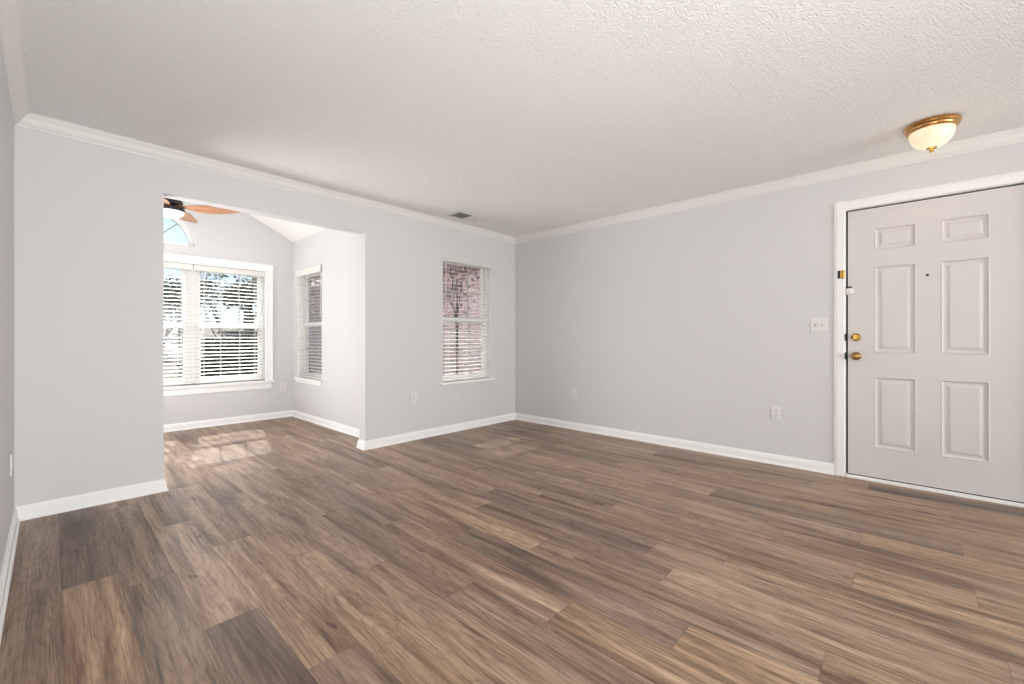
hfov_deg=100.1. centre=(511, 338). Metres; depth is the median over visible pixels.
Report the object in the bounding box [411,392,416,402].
wall outlet
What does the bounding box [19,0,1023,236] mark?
ceiling
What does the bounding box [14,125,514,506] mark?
wall
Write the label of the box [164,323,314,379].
ground
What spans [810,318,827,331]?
light switch
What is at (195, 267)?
window blind
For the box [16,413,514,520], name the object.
baseboard
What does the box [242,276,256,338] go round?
tree
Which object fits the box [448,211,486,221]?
ceiling vent
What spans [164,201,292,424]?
wall
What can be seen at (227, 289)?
tree
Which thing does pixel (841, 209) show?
trim
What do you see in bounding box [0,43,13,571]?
wall
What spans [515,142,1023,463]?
wall
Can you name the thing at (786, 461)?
baseboard
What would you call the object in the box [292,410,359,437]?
baseboard
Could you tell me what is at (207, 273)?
tree
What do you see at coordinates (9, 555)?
baseboard
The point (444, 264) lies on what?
tree
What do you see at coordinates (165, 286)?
tree
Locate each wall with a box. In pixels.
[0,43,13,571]
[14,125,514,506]
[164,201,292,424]
[293,229,359,428]
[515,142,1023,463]
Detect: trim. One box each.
[0,0,29,124]
[15,113,514,243]
[515,127,1023,243]
[834,170,1023,507]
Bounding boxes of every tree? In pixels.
[164,275,216,347]
[164,275,230,332]
[164,279,181,321]
[173,272,248,339]
[214,275,256,323]
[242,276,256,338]
[309,276,319,371]
[443,263,479,374]
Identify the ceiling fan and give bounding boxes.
[164,198,240,222]
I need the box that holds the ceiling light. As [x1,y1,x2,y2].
[903,113,961,152]
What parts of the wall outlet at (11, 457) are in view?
plate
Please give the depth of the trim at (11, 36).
1.99 m
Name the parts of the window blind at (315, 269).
rail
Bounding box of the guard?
[838,270,844,278]
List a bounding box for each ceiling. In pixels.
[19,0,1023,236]
[250,214,327,241]
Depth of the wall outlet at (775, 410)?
3.71 m
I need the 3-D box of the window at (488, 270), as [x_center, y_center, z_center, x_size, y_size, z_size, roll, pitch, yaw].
[-0.569,-0.213,5.230,0.180,1.491,0.863,0,0,43]
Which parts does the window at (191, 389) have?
sash, sash, frame, sill, sash, sash, frame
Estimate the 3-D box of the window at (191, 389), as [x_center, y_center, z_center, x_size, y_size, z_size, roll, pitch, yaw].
[-4.167,-0.158,4.937,0.195,1.671,2.589,0,0,43]
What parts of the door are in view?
knob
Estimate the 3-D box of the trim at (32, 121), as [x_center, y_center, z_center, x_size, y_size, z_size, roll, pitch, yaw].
[-1.440,-1.310,4.158,0.062,0.078,4.425,0,0,43]
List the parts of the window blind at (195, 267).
ladder cord, rail, ladder cord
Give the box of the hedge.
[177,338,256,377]
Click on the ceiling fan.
(174, 209)
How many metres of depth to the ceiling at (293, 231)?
5.62 m
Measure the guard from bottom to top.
0.063 m
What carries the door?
in the wall at (690, 324)
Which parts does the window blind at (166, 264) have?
rail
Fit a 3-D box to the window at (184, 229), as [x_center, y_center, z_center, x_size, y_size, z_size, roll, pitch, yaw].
[-4.200,-1.313,4.971,0.050,0.409,0.818,0,0,43]
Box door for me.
[845,184,1023,503]
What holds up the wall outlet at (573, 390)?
attached to the wall at (690, 324)
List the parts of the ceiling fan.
light glass, fan blade, fan blade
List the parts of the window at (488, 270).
sash, sash, frame, sill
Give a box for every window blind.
[164,262,192,385]
[193,265,264,383]
[295,265,321,378]
[443,255,490,381]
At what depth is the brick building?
10.29 m
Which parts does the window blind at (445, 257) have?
ladder cord, rail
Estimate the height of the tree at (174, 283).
3.367 m
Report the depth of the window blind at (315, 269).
5.66 m
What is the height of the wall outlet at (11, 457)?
0.116 m
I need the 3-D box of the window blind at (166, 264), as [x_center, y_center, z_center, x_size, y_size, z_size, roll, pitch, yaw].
[-4.151,-0.172,4.925,0.061,1.446,0.784,0,0,43]
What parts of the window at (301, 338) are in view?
frame, sill, sash, sash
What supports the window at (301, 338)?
in the wall at (337, 400)
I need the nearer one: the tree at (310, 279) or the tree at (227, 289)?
the tree at (310, 279)
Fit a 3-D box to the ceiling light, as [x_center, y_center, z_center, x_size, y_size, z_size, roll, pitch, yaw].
[2.639,-1.258,2.697,0.265,0.182,0.265,0,0,43]
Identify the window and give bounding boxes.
[164,218,192,246]
[164,253,274,396]
[294,266,322,385]
[440,254,495,384]
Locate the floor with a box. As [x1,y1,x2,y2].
[0,416,1023,683]
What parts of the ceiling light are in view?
lamp shade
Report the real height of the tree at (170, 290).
3.267 m
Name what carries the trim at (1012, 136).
attached to the wall at (690, 324)
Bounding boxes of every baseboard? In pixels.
[0,507,19,644]
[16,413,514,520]
[164,410,292,432]
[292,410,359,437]
[515,413,833,474]
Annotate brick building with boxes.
[309,265,480,375]
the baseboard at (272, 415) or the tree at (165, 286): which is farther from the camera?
the tree at (165, 286)
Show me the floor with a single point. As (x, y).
(284, 550)
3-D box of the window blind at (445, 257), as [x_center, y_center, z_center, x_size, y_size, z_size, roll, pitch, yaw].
[-0.554,-0.231,5.198,0.071,1.453,0.760,0,0,43]
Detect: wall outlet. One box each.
[10,452,12,475]
[280,383,285,390]
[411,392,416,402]
[571,388,575,397]
[771,406,780,419]
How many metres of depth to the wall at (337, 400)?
5.14 m
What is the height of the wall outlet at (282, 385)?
0.116 m

